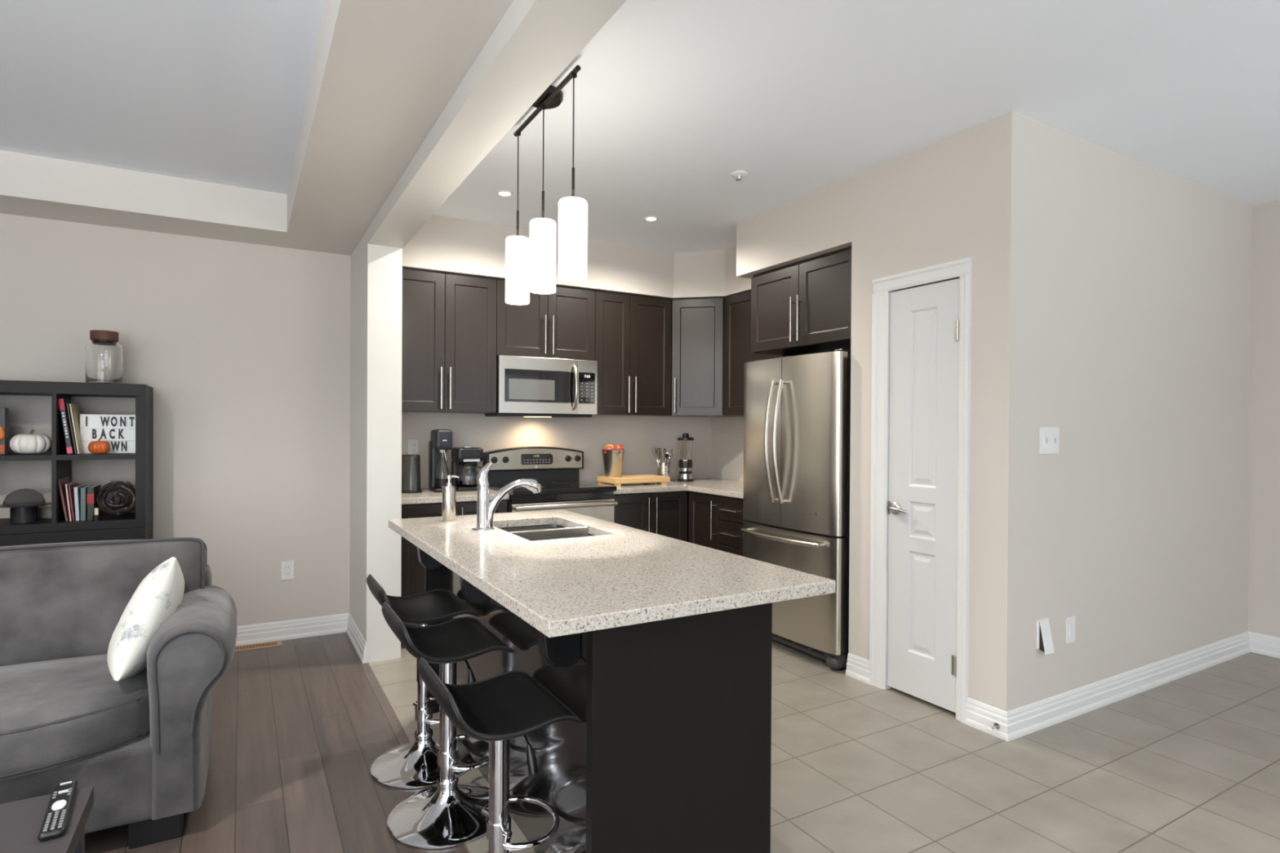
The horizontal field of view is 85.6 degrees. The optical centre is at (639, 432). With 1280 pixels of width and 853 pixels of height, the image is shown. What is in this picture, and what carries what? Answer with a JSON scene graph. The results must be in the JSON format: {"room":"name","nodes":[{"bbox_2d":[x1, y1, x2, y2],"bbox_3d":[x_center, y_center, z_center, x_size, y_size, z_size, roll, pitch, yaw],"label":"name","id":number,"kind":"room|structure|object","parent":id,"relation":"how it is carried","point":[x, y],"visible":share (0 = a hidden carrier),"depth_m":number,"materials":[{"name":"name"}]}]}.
{"room":"open-plan kitchen","nodes":[
{"label":"open-plan kitchen","id":0,"kind":"room"},
{"bbox_2d":[0,0,324,194],"bbox_3d":[-1.763,-1.390,0.782,2.722,0.100,5.740,0,0,-30],"label":"ceiling","id":1,"kind":"structure","parent":0,"point":[215,91],"depth_m":2.67,"materials":[{"name":"paint"}]},
{"bbox_2d":[0,213,350,626],"bbox_3d":[-3.703,-0.076,3.509,4.130,2.785,0.120,0,0,-30],"label":"wall","id":2,"kind":"structure","parent":0,"point":[243,348],"depth_m":4.12,"materials":[{"name":"paint"}]},
{"bbox_2d":[280,560,293,580],"bbox_3d":[-2.199,0.861,4.310,0.072,0.118,0.009,0,0,-30],"label":"wall outlet","id":3,"kind":"object","parent":2,"relation":"attached to","point":[286,566],"visible":1,"depth_m":4.31,"materials":[{"name":"white plastic"}]},
{"bbox_2d":[284,564,290,569],"bbox_3d":[-2.197,0.841,4.308,0.032,0.028,0.003,0,0,-30],"label":"socket","id":4,"kind":"object","parent":3,"relation":"attached to","point":[286,566],"depth_m":4.31,"materials":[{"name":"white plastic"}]},
{"bbox_2d":[284,571,290,576],"bbox_3d":[-2.198,0.880,4.308,0.032,0.028,0.003,0,0,-30],"label":"socket","id":5,"kind":"object","parent":3,"relation":"attached to","point":[286,573],"depth_m":4.31,"materials":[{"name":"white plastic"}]},
{"bbox_2d":[235,613,366,663],"bbox_3d":[-3.452,1.232,3.190,4.010,0.117,0.705,0,0,-30],"label":"baseboard","id":6,"kind":"structure","parent":2,"relation":"attached to","point":[283,630],"depth_m":4.30,"materials":[{"name":"white paint"}]},
{"bbox_2d":[0,0,513,255],"bbox_3d":[-1.750,-1.279,0.266,4.030,0.315,7.430,0,0,-30],"label":"ceiling","id":7,"kind":"structure","parent":0,"point":[384,73],"depth_m":2.94,"materials":[{"name":"paint"}]},
{"bbox_2d":[349,0,626,662],"bbox_3d":[0.015,-0.029,1.382,0.187,2.700,7.580,0,0,-30],"label":"wall","id":8,"kind":"structure","parent":0,"point":[534,42],"depth_m":3.83,"materials":[{"name":"paint"}]},
{"bbox_2d":[401,412,711,488],"bbox_3d":[-0.541,-0.092,5.390,2.853,2.830,0.120,0,0,-30],"label":"wall","id":9,"kind":"structure","parent":0,"point":[637,435],"depth_m":5.39,"materials":[{"name":"paint"}]},
{"bbox_2d":[408,439,418,454],"bbox_3d":[-1.552,0.106,4.733,0.072,0.118,0.009,0,0,-30],"label":"wall outlet","id":10,"kind":"object","parent":9,"relation":"attached to","point":[413,444],"visible":0.84,"depth_m":4.73,"materials":[{"name":"white plastic"}]},
{"bbox_2d":[401,267,496,413],"bbox_3d":[-1.347,-0.594,4.638,0.696,0.915,0.368,0,0,-30],"label":"upper cabinet","id":11,"kind":"object","parent":9,"relation":"attached to","point":[449,331],"visible":0.86,"depth_m":4.52,"materials":[{"name":"brown wood"}]},
{"bbox_2d":[496,278,595,360],"bbox_3d":[-0.721,-0.789,4.998,0.743,0.523,0.368,0,0,-30],"label":"upper cabinet","id":12,"kind":"object","parent":9,"relation":"attached to","point":[560,324],"visible":0.81,"depth_m":4.87,"materials":[{"name":"brown wood"}]},
{"bbox_2d":[483,355,597,417],"bbox_3d":[-0.707,-0.315,4.971,0.735,0.414,0.435,0,0,-30],"label":"microwave","id":13,"kind":"object","parent":12,"relation":"attached to","point":[526,386],"visible":1,"depth_m":4.82,"materials":[{"name":"grey metal"}]},
{"bbox_2d":[591,289,671,416],"bbox_3d":[-0.114,-0.592,5.350,0.658,0.915,0.368,0,0,-30],"label":"upper cabinet","id":14,"kind":"object","parent":9,"relation":"attached to","point":[633,332],"visible":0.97,"depth_m":5.21,"materials":[{"name":"brown wood"}]},
{"bbox_2d":[658,297,735,417],"bbox_3d":[0.501,-0.589,5.571,0.628,0.915,0.600,0,0,-30],"label":"upper cabinet","id":15,"kind":"object","parent":9,"relation":"attached to","point":[697,324],"visible":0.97,"depth_m":5.35,"materials":[{"name":"grey wood"}]},
{"bbox_2d":[402,176,852,299],"bbox_3d":[-0.006,-1.221,4.345,2.733,0.353,2.206,0,0,-30],"label":"wall","id":16,"kind":"structure","parent":0,"point":[817,223],"depth_m":4.57,"materials":[{"name":"paint"}]},
{"bbox_2d":[84,632,1279,852],"bbox_3d":[0.246,1.337,1.470,8.700,0.030,7.480,0,0,-30],"label":"floor","id":17,"kind":"structure","parent":0,"point":[1190,763],"depth_m":2.71,"materials":[{"name":"tile"}]},
{"bbox_2d":[0,786,93,852],"bbox_3d":[-1.524,1.089,1.107,0.909,0.450,0.822,0,0,-30],"label":"coffee table","id":18,"kind":"object","parent":17,"relation":"on","point":[21,821],"visible":0.66,"depth_m":1.53,"materials":[{"name":"wood"}]},
{"bbox_2d":[38,780,77,840],"bbox_3d":[-1.318,0.852,1.568,0.045,0.020,0.256,0,0,-34],"label":"remote control","id":19,"kind":"object","parent":18,"relation":"on","point":[56,817],"visible":1,"depth_m":1.54,"materials":[{"name":"black plastic"}]},
{"bbox_2d":[0,379,153,546],"bbox_3d":[-3.310,0.517,3.436,1.424,1.546,0.365,0,0,-30],"label":"bookshelf","id":20,"kind":"object","parent":17,"relation":"on","point":[138,525],"visible":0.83,"depth_m":3.54,"materials":[{"name":"black wood"}]},
{"bbox_2d":[0,407,8,454],"bbox_3d":[-3.209,-0.006,3.426,0.100,0.235,0.078,0,0,-30],"label":"box","id":21,"kind":"object","parent":20,"relation":"on","point":[4,412],"visible":0.99,"depth_m":3.43,"materials":[{"name":"grey cardboard"}]},
{"bbox_2d":[0,488,51,523],"bbox_3d":[-3.127,0.369,3.510,0.240,0.167,0.240,0,0,-30],"label":"dome","id":22,"kind":"object","parent":20,"relation":"on","point":[24,504],"visible":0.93,"depth_m":3.47,"materials":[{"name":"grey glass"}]},
{"bbox_2d":[9,429,51,453],"bbox_3d":[-3.090,0.044,3.506,0.161,0.124,0.161,0,0,-30],"label":"pumpkin","id":23,"kind":"object","parent":20,"relation":"on","point":[31,443],"visible":0.98,"depth_m":3.46,"materials":[{"name":"white ceramic"}]},
{"bbox_2d":[39,504,51,518],"bbox_3d":[-3.174,0.412,3.632,0.191,0.078,0.103,0,0,-30],"label":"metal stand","id":24,"kind":"object","parent":20,"relation":"on","point":[44,512],"visible":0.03,"depth_m":3.63,"materials":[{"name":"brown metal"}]},
{"bbox_2d":[58,476,70,521],"bbox_3d":[-2.981,0.343,3.594,0.044,0.217,0.200,0,0,-30],"label":"book","id":25,"kind":"object","parent":20,"relation":"on","point":[62,482],"visible":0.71,"depth_m":3.52,"materials":[{"name":"paper"}]},
{"bbox_2d":[58,398,74,454],"bbox_3d":[-2.968,-0.032,3.592,0.060,0.285,0.191,0,0,-30],"label":"book","id":26,"kind":"object","parent":20,"relation":"on","point":[62,402],"visible":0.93,"depth_m":3.51,"materials":[{"name":"paper"}]},
{"bbox_2d":[64,481,75,521],"bbox_3d":[-2.962,0.356,3.605,0.029,0.190,0.200,0,0,-30],"label":"book","id":27,"kind":"object","parent":20,"relation":"on","point":[67,485],"visible":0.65,"depth_m":3.52,"materials":[{"name":"paper"}]},
{"bbox_2d":[66,403,77,453],"bbox_3d":[-2.960,-0.020,3.621,0.044,0.261,0.190,0,0,-30],"label":"book","id":28,"kind":"object","parent":20,"relation":"on","point":[67,404],"visible":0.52,"depth_m":3.54,"materials":[{"name":"paper"}]},
{"bbox_2d":[67,483,78,520],"bbox_3d":[-2.952,0.361,3.612,0.027,0.180,0.200,0,0,-30],"label":"book","id":29,"kind":"object","parent":20,"relation":"on","point":[70,487],"visible":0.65,"depth_m":3.53,"materials":[{"name":"paper"}]},
{"bbox_2d":[68,404,83,453],"bbox_3d":[-2.941,-0.019,3.614,0.045,0.259,0.180,0,0,-30],"label":"book","id":30,"kind":"object","parent":20,"relation":"on","point":[74,408],"visible":0.83,"depth_m":3.56,"materials":[{"name":"paper"}]},
{"bbox_2d":[73,484,85,520],"bbox_3d":[-2.934,0.365,3.622,0.027,0.173,0.200,0,0,-30],"label":"book","id":31,"kind":"object","parent":20,"relation":"on","point":[77,489],"visible":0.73,"depth_m":3.54,"materials":[{"name":"paper"}]},
{"bbox_2d":[80,484,89,520],"bbox_3d":[-2.909,0.368,3.631,0.024,0.168,0.190,0,0,-30],"label":"book","id":32,"kind":"object","parent":20,"relation":"on","point":[82,490],"visible":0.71,"depth_m":3.55,"materials":[{"name":"paper"}]},
{"bbox_2d":[86,484,100,520],"bbox_3d":[-2.882,0.367,3.646,0.030,0.170,0.191,0,0,-30],"label":"book","id":33,"kind":"object","parent":20,"relation":"on","point":[92,491],"visible":0.82,"depth_m":3.57,"materials":[{"name":"paper"}]},
{"bbox_2d":[93,507,100,520],"bbox_3d":[-2.814,0.422,3.576,0.032,0.063,0.032,0,0,-30],"label":"candle","id":34,"kind":"object","parent":20,"relation":"on","point":[96,517],"visible":1,"depth_m":3.57,"materials":[{"name":"beige wax"}]},
{"bbox_2d":[88,438,110,453],"bbox_3d":[-2.803,0.069,3.579,0.091,0.081,0.092,0,0,-30],"label":"pumpkin","id":35,"kind":"object","parent":20,"relation":"on","point":[98,446],"visible":1,"depth_m":3.55,"materials":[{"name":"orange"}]},
{"bbox_2d":[85,329,123,383],"bbox_3d":[-2.843,-0.396,3.667,0.158,0.281,0.158,0,0,-30],"label":"glass jar","id":36,"kind":"object","parent":20,"relation":"on","point":[104,354],"visible":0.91,"depth_m":3.61,"materials":[{"name":"clear glass"}]},
{"bbox_2d":[80,413,135,453],"bbox_3d":[-2.840,0.008,3.696,0.243,0.208,0.049,0,0,-30],"label":"letter board","id":37,"kind":"object","parent":20,"relation":"on","point":[117,430],"visible":0.82,"depth_m":3.68,"materials":[{"name":"white plastic"}]},
{"bbox_2d":[95,480,135,515],"bbox_3d":[-2.794,0.353,3.700,0.187,0.186,0.160,0,0,-30],"label":"twig wreath","id":38,"kind":"object","parent":20,"relation":"on","point":[115,497],"visible":0.98,"depth_m":3.66,"materials":[{"name":"brown wicker"}]},
{"bbox_2d":[0,537,236,849],"bbox_3d":[-2.488,0.858,2.117,2.164,0.889,0.980,0,0,-30],"label":"sofa","id":39,"kind":"object","parent":17,"relation":"on","point":[142,740],"visible":0.94,"depth_m":2.22,"materials":[{"name":"grey fabric"}]},
{"bbox_2d":[0,653,150,781],"bbox_3d":[-2.041,0.907,2.191,0.844,0.222,0.660,0,0,-30],"label":"seat cushion","id":40,"kind":"object","parent":39,"relation":"on","point":[63,716],"depth_m":2.13,"materials":[{"name":"grey fabric"}]},
{"bbox_2d":[0,539,205,666],"bbox_3d":[-2.220,0.651,2.576,1.010,0.471,0.322,0,0,-30],"label":"cushion","id":41,"kind":"object","parent":39,"relation":"on","point":[59,601],"depth_m":2.52,"materials":[{"name":"grey fabric"}]},
{"bbox_2d":[106,556,184,680],"bbox_3d":[-1.716,0.655,2.405,0.217,0.474,0.500,0,0,-30],"label":"throw pillow","id":42,"kind":"object","parent":39,"relation":"on","point":[159,594],"visible":0.94,"depth_m":2.27,"materials":[{"name":"fabric"}]},
{"bbox_2d":[234,640,282,652],"bbox_3d":[-2.333,1.288,4.155,0.315,0.006,0.108,0,0,-30],"label":"floor vent","id":43,"kind":"object","parent":17,"relation":"in","point":[275,643],"visible":0.77,"depth_m":4.16,"materials":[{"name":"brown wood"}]},
{"bbox_2d":[366,573,480,789],"bbox_3d":[-0.853,0.937,2.727,0.392,0.742,0.400,0,0,-30],"label":"bar stool","id":44,"kind":"object","parent":17,"relation":"on","point":[411,765],"visible":0.87,"depth_m":2.69,"materials":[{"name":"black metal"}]},
{"bbox_2d":[382,602,515,848],"bbox_3d":[-0.658,0.951,2.366,0.392,0.722,0.400,0,0,-30],"label":"bar stool","id":45,"kind":"object","parent":17,"relation":"on","point":[446,815],"visible":0.94,"depth_m":2.32,"materials":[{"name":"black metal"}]},
{"bbox_2d":[400,499,507,646],"bbox_3d":[-1.290,0.860,4.521,0.685,0.869,0.644,0,0,-30],"label":"base cabinet","id":46,"kind":"object","parent":17,"relation":"on","point":[412,571],"visible":0.24,"depth_m":4.17,"materials":[{"name":"brown wood"}]},
{"bbox_2d":[401,488,509,504],"bbox_3d":[-1.293,0.407,4.527,0.687,0.036,0.629,0,0,-30],"label":"countertop","id":47,"kind":"structure","parent":46,"relation":"on","point":[426,496],"depth_m":4.29,"materials":[{"name":"stone"}]},
{"bbox_2d":[401,454,422,493],"bbox_3d":[-1.485,0.266,4.479,0.142,0.246,0.142,0,0,-30],"label":"canister","id":48,"kind":"object","parent":47,"relation":"on","point":[411,464],"visible":0.91,"depth_m":4.43,"materials":[{"name":"metal"}]},
{"bbox_2d":[428,429,452,492],"bbox_3d":[-1.320,0.184,4.586,0.128,0.410,0.200,0,0,-30],"label":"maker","id":49,"kind":"object","parent":47,"relation":"on","point":[441,440],"visible":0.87,"depth_m":4.54,"materials":[{"name":"black plastic"}]},
{"bbox_2d":[436,453,448,488],"bbox_3d":[-1.303,0.251,4.561,0.078,0.224,0.078,0,0,-30],"label":"bottle","id":50,"kind":"object","parent":49,"relation":"on","point":[442,467],"depth_m":4.53,"materials":[{"name":"clear plastic"}]},
{"bbox_2d":[450,446,484,491],"bbox_3d":[-1.162,0.242,4.673,0.188,0.295,0.208,0,0,-30],"label":"coffee maker","id":51,"kind":"object","parent":47,"relation":"on","point":[464,460],"visible":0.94,"depth_m":4.60,"materials":[{"name":"black plastic"}]},
{"bbox_2d":[417,657,583,852],"bbox_3d":[-0.397,0.981,1.945,0.392,0.670,0.400,0,0,-30],"label":"bar stool","id":52,"kind":"object","parent":17,"relation":"on","point":[500,708],"visible":1,"depth_m":1.92,"materials":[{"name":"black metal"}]},
{"bbox_2d":[482,446,617,536],"bbox_3d":[-0.629,0.701,4.843,0.773,1.190,0.717,0,0,-30],"label":"range","id":53,"kind":"object","parent":17,"relation":"on","point":[557,469],"visible":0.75,"depth_m":4.90,"materials":[{"name":"grey metal"}]},
{"bbox_2d":[488,480,617,495],"bbox_3d":[-0.634,0.383,4.825,0.746,0.033,0.614,0,0,-30],"label":"cooktop","id":54,"kind":"object","parent":53,"relation":"in","point":[548,487],"depth_m":4.69,"materials":[{"name":"black glass"}]},
{"bbox_2d":[417,524,772,852],"bbox_3d":[-0.321,0.878,2.583,0.648,0.869,1.780,0,0,-30],"label":"base cabinet","id":55,"kind":"object","parent":17,"relation":"on","point":[670,752],"visible":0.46,"depth_m":1.85,"materials":[{"name":"brown wood"}]},
{"bbox_2d":[388,509,835,637],"bbox_3d":[-0.301,0.425,2.555,0.867,0.036,1.910,0,0,-30],"label":"countertop","id":56,"kind":"structure","parent":55,"relation":"on","point":[620,575],"depth_m":2.04,"materials":[{"name":"stone"}]},
{"bbox_2d":[442,475,458,521],"bbox_3d":[-0.866,0.296,3.143,0.068,0.208,0.060,0,0,7],"label":"soap dispenser","id":57,"kind":"object","parent":56,"relation":"on","point":[448,491],"visible":1,"depth_m":3.12,"materials":[{"name":"metal"}]},
{"bbox_2d":[442,485,455,521],"bbox_3d":[-0.869,0.322,3.144,0.060,0.157,0.060,0,0,-30],"label":"bottle","id":58,"kind":"object","parent":57,"relation":"on","point":[448,491],"depth_m":3.12,"materials":[{"name":"metal"}]},
{"bbox_2d":[471,462,541,531],"bbox_3d":[-0.561,0.263,2.923,0.302,0.280,0.092,0,0,-30],"label":"faucet","id":59,"kind":"object","parent":56,"relation":"on","point":[485,509],"visible":1,"depth_m":2.86,"materials":[{"name":"silver metal"}]},
{"bbox_2d":[499,524,594,541],"bbox_3d":[-0.402,0.521,2.948,0.372,0.225,0.616,0,0,-30],"label":"sink","id":60,"kind":"object","parent":56,"relation":"in","point":[534,533],"visible":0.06,"depth_m":2.95,"materials":[{"name":"metal"}]},
{"bbox_2d":[499,524,566,532],"bbox_3d":[-0.473,0.537,3.071,0.372,0.191,0.332,0,0,-30],"label":"basin","id":61,"kind":"object","parent":60,"relation":"in","point":[548,526],"depth_m":3.23,"materials":[{"name":"metal"}]},
{"bbox_2d":[528,534,594,541],"bbox_3d":[-0.317,0.539,2.799,0.372,0.191,0.272,0,0,-30],"label":"basin","id":62,"kind":"object","parent":60,"relation":"in","point":[531,537],"depth_m":2.92,"materials":[{"name":"metal"}]},
{"bbox_2d":[612,490,687,542],"bbox_3d":[-0.065,0.863,5.228,0.635,0.869,0.644,0,0,-30],"label":"base cabinet","id":63,"kind":"object","parent":17,"relation":"on","point":[663,513],"visible":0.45,"depth_m":5.00,"materials":[{"name":"brown wood"}]},
{"bbox_2d":[686,490,746,556],"bbox_3d":[0.645,0.866,5.252,0.684,0.869,1.311,0,0,-30],"label":"base cabinet","id":64,"kind":"object","parent":17,"relation":"on","point":[715,522],"visible":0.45,"depth_m":4.83,"materials":[{"name":"brown wood"}]},
{"bbox_2d":[595,477,743,498],"bbox_3d":[0.387,0.413,5.099,1.291,0.036,1.317,0,0,-30],"label":"countertop","id":65,"kind":"structure","parent":64,"relation":"on","point":[725,487],"depth_m":5.05,"materials":[{"name":"stone"}]},
{"bbox_2d":[597,474,670,486],"bbox_3d":[-0.049,0.363,5.248,0.470,0.058,0.295,0,0,-30],"label":"cutting board","id":66,"kind":"object","parent":65,"relation":"on","point":[617,482],"visible":0.96,"depth_m":5.15,"materials":[{"name":"beige wood"}]},
{"bbox_2d":[601,448,624,477],"bbox_3d":[-0.201,0.230,5.181,0.180,0.207,0.188,0,0,-30],"label":"ice bucket","id":67,"kind":"object","parent":66,"relation":"on","point":[613,460],"visible":0.93,"depth_m":5.12,"materials":[{"name":"metal"}]},
{"bbox_2d":[604,443,613,448],"bbox_3d":[-0.232,0.124,5.216,0.075,0.088,0.076,0,0,-8],"label":"apple","id":68,"kind":"object","parent":67,"relation":"in","point":[610,445],"visible":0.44,"depth_m":5.20,"materials":[{"name":"food"}]},
{"bbox_2d":[604,445,614,453],"bbox_3d":[-0.231,0.139,5.144,0.078,0.077,0.074,0,0,-21],"label":"apple","id":69,"kind":"object","parent":67,"relation":"in","point":[609,447],"visible":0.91,"depth_m":5.12,"materials":[{"name":"red food"}]},
{"bbox_2d":[613,444,623,449],"bbox_3d":[-0.162,0.129,5.198,0.084,0.084,0.079,1,0,38],"label":"apple","id":70,"kind":"object","parent":67,"relation":"in","point":[618,446],"visible":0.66,"depth_m":5.17,"materials":[{"name":"red food"}]},
{"bbox_2d":[657,462,669,476],"bbox_3d":[0.189,0.317,5.526,0.096,0.150,0.097,0,0,-30],"label":"utensil holder","id":71,"kind":"object","parent":65,"relation":"on","point":[664,468],"visible":0.71,"depth_m":5.48,"materials":[{"name":"metal"}]},
{"bbox_2d":[652,446,658,467],"bbox_3d":[0.141,0.248,5.488,0.098,0.274,0.051,0,0,-30],"label":"whisk","id":72,"kind":"object","parent":71,"relation":"in","point":[654,446],"visible":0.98,"depth_m":5.49,"materials":[{"name":"silver metal"}]},
{"bbox_2d":[654,448,662,462],"bbox_3d":[0.146,0.253,5.537,0.063,0.262,0.020,0,0,-12],"label":"spatula","id":73,"kind":"object","parent":71,"relation":"in","point":[659,452],"visible":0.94,"depth_m":5.54,"materials":[{"name":"silver metal"}]},
{"bbox_2d":[662,448,666,462],"bbox_3d":[0.193,0.258,5.571,0.023,0.253,0.059,1,0,34],"label":"serving spoon","id":74,"kind":"object","parent":71,"relation":"in","point":[664,451],"visible":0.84,"depth_m":5.57,"materials":[{"name":"silver metal"}]},
{"bbox_2d":[662,448,666,457],"bbox_3d":[0.199,0.165,5.579,0.042,0.068,0.008,9,-10,-30],"label":"bowl","id":75,"kind":"object","parent":74,"relation":"on","point":[664,451],"depth_m":5.57,"materials":[{"name":"silver metal"}]},
{"bbox_2d":[664,452,671,462],"bbox_3d":[0.221,0.269,5.500,0.052,0.231,0.044,0,0,0],"label":"ladle","id":76,"kind":"object","parent":71,"relation":"in","point":[667,455],"visible":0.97,"depth_m":5.51,"materials":[{"name":"silver metal"}]},
{"bbox_2d":[664,452,671,458],"bbox_3d":[0.219,0.182,5.499,0.060,0.056,0.032,3,2,-30],"label":"cup","id":77,"kind":"object","parent":76,"relation":"on","point":[667,455],"depth_m":5.51,"materials":[{"name":"silver metal"}]},
{"bbox_2d":[669,449,674,464],"bbox_3d":[0.238,0.260,5.561,0.083,0.249,0.010,0,0,-31],"label":"serving spoon","id":78,"kind":"object","parent":71,"relation":"in","point":[672,451],"visible":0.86,"depth_m":5.56,"materials":[{"name":"silver metal"}]},
{"bbox_2d":[669,449,674,457],"bbox_3d":[0.255,0.170,5.570,0.042,0.068,0.008,17,-8,-29],"label":"bowl","id":79,"kind":"object","parent":78,"relation":"on","point":[672,451],"depth_m":5.57,"materials":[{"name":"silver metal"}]},
{"bbox_2d":[671,433,693,481],"bbox_3d":[0.341,0.199,5.560,0.188,0.387,0.136,0,0,4],"label":"blender","id":80,"kind":"object","parent":65,"relation":"on","point":[685,442],"visible":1,"depth_m":5.51,"materials":[{"name":"black plastic"}]},
{"bbox_2d":[678,440,693,459],"bbox_3d":[0.367,0.140,5.558,0.115,0.160,0.115,0,0,-7],"label":"jar","id":81,"kind":"object","parent":80,"relation":"on","point":[685,446],"depth_m":5.52,"materials":[{"name":"clear glass"}]},
{"bbox_2d":[740,348,850,671],"bbox_3d":[1.111,0.424,4.250,0.828,1.772,0.834,0,0,-30],"label":"refrigerator","id":82,"kind":"object","parent":17,"relation":"on","point":[797,409],"visible":0.65,"depth_m":3.94,"materials":[{"name":"grey metal"}]},
{"bbox_2d":[711,416,743,481],"bbox_3d":[1.417,-0.026,4.730,0.120,2.730,2.980,0,0,-30],"label":"wall","id":83,"kind":"structure","parent":0,"point":[727,433],"depth_m":5.79,"materials":[{"name":"paint"}]},
{"bbox_2d":[724,289,790,416],"bbox_3d":[0.936,-0.584,5.080,0.366,0.915,0.675,0,0,-30],"label":"upper cabinet","id":84,"kind":"object","parent":83,"relation":"attached to","point":[737,318],"visible":0.33,"depth_m":5.17,"materials":[{"name":"brown wood"}]},
{"bbox_2d":[751,246,851,355],"bbox_3d":[1.210,-0.777,4.304,0.666,0.515,0.909,0,0,-30],"label":"upper cabinet","id":85,"kind":"object","parent":83,"relation":"attached to","point":[803,307],"visible":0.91,"depth_m":4.13,"materials":[{"name":"brown wood"}]},
{"bbox_2d":[433,0,1279,252],"bbox_3d":[2.042,-1.424,2.480,4.790,0.100,7.480,0,0,-30],"label":"ceiling","id":86,"kind":"structure","parent":0,"point":[673,98],"depth_m":2.86,"materials":[{"name":"paint"}]},
{"bbox_2d":[495,190,513,196],"bbox_3d":[-0.791,-1.396,4.039,0.104,0.008,0.104,0,0,-30],"label":"recessed light","id":87,"kind":"object","parent":86,"relation":"in","point":[500,193],"visible":1,"depth_m":4.03,"materials":[{"name":"white plastic"}]},
{"bbox_2d":[505,64,587,305],"bbox_3d":[-0.398,-0.985,2.836,0.156,0.811,0.704,0,0,-30],"label":"pendant light","id":88,"kind":"object","parent":86,"relation":"hanging from","point":[530,264],"visible":0.97,"depth_m":2.79,"materials":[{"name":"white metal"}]},
{"bbox_2d":[643,216,658,221],"bbox_3d":[0.072,-1.394,4.508,0.104,0.008,0.104,0,0,-30],"label":"recessed light","id":89,"kind":"object","parent":86,"relation":"in","point":[646,218],"visible":1,"depth_m":4.50,"materials":[{"name":"white plastic"}]},
{"bbox_2d":[730,170,747,181],"bbox_3d":[0.532,-1.373,3.711,0.090,0.034,0.090,0,0,-30],"label":"sprinkler head","id":90,"kind":"object","parent":86,"relation":"attached to","point":[738,174],"visible":1,"depth_m":3.69},
{"bbox_2d":[848,111,1028,711],"bbox_3d":[1.415,-0.018,3.387,0.120,2.730,0.894,0,0,-30],"label":"wall","id":91,"kind":"structure","parent":0,"point":[963,194],"depth_m":3.09,"materials":[{"name":"paint"}]},
{"bbox_2d":[845,653,869,684],"bbox_3d":[1.164,1.255,3.677,0.021,0.117,0.162,0,0,-30],"label":"baseboard","id":92,"kind":"structure","parent":91,"relation":"attached to","point":[857,667],"depth_m":3.68,"materials":[{"name":"white paint"}]},
{"bbox_2d":[869,291,891,689],"bbox_3d":[1.243,0.298,3.562,0.108,2.034,0.043,1,0,36],"label":"trim","id":93,"kind":"structure","parent":91,"relation":"attached to","point":[880,399],"depth_m":3.56,"materials":[{"name":"white paint"}]},
{"bbox_2d":[872,257,971,293],"bbox_3d":[1.354,-0.755,3.356,0.020,0.074,0.551,0,0,-30],"label":"trim","id":94,"kind":"structure","parent":91,"relation":"attached to","point":[955,268],"depth_m":3.32,"materials":[{"name":"white paint"}]},
{"bbox_2d":[887,278,959,712],"bbox_3d":[1.360,0.291,3.349,0.090,2.007,0.400,0,0,-30],"label":"door","id":95,"kind":"structure","parent":91,"relation":"in","point":[922,503],"depth_m":3.35,"materials":[{"name":"white paint"}]},
{"bbox_2d":[955,274,971,724],"bbox_3d":[1.489,0.302,3.159,0.060,2.034,0.056,0,0,-30],"label":"trim","id":96,"kind":"structure","parent":91,"relation":"attached to","point":[965,281],"depth_m":3.13,"materials":[{"name":"white paint"}]},
{"bbox_2d":[964,631,1279,742],"bbox_3d":[3.676,1.282,1.764,2.463,0.117,4.562,0,0,-30],"label":"baseboard","id":97,"kind":"structure","parent":91,"relation":"attached to","point":[1018,722],"depth_m":3.37,"materials":[{"name":"white paint"}]},
{"bbox_2d":[1022,117,1253,706],"bbox_3d":[2.666,-0.013,3.662,2.322,2.730,0.120,0,0,-30],"label":"wall","id":98,"kind":"structure","parent":0,"point":[1140,273],"depth_m":3.48,"materials":[{"name":"paint"}]},
{"bbox_2d":[986,722,999,733],"bbox_3d":[1.524,1.274,2.982,0.063,0.030,0.028,0,0,-30],"label":"door stop","id":99,"kind":"object","parent":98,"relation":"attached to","point":[996,726],"visible":1,"depth_m":2.98,"materials":[{"name":"silver metal"}]},
{"bbox_2d":[1036,617,1054,655],"bbox_3d":[1.816,0.912,3.088,0.085,0.146,0.040,0,0,-30],"label":"outlet cover","id":100,"kind":"object","parent":98,"relation":"attached to","point":[1044,638],"visible":1,"depth_m":3.08,"materials":[{"name":"white plastic"}]},
{"bbox_2d":[1039,426,1059,453],"bbox_3d":[1.849,0.036,3.114,0.150,0.120,0.012,0,0,-30],"label":"light switch","id":101,"kind":"object","parent":98,"relation":"attached to","point":[1048,436],"visible":1,"depth_m":3.11,"materials":[{"name":"white plastic"}]},
{"bbox_2d":[1065,616,1075,644],"bbox_3d":[2.006,0.918,3.215,0.074,0.120,0.008,0,0,-30],"label":"wall outlet","id":102,"kind":"object","parent":98,"relation":"attached to","point":[1070,621],"visible":1,"depth_m":3.21,"materials":[{"name":"white plastic"}]},
{"bbox_2d":[1248,200,1279,637],"bbox_3d":[4.818,-0.042,2.374,0.120,2.830,4.500,0,0,-30],"label":"wall","id":103,"kind":"structure","parent":0,"point":[1264,588],"depth_m":4.13,"materials":[{"name":"paint"}]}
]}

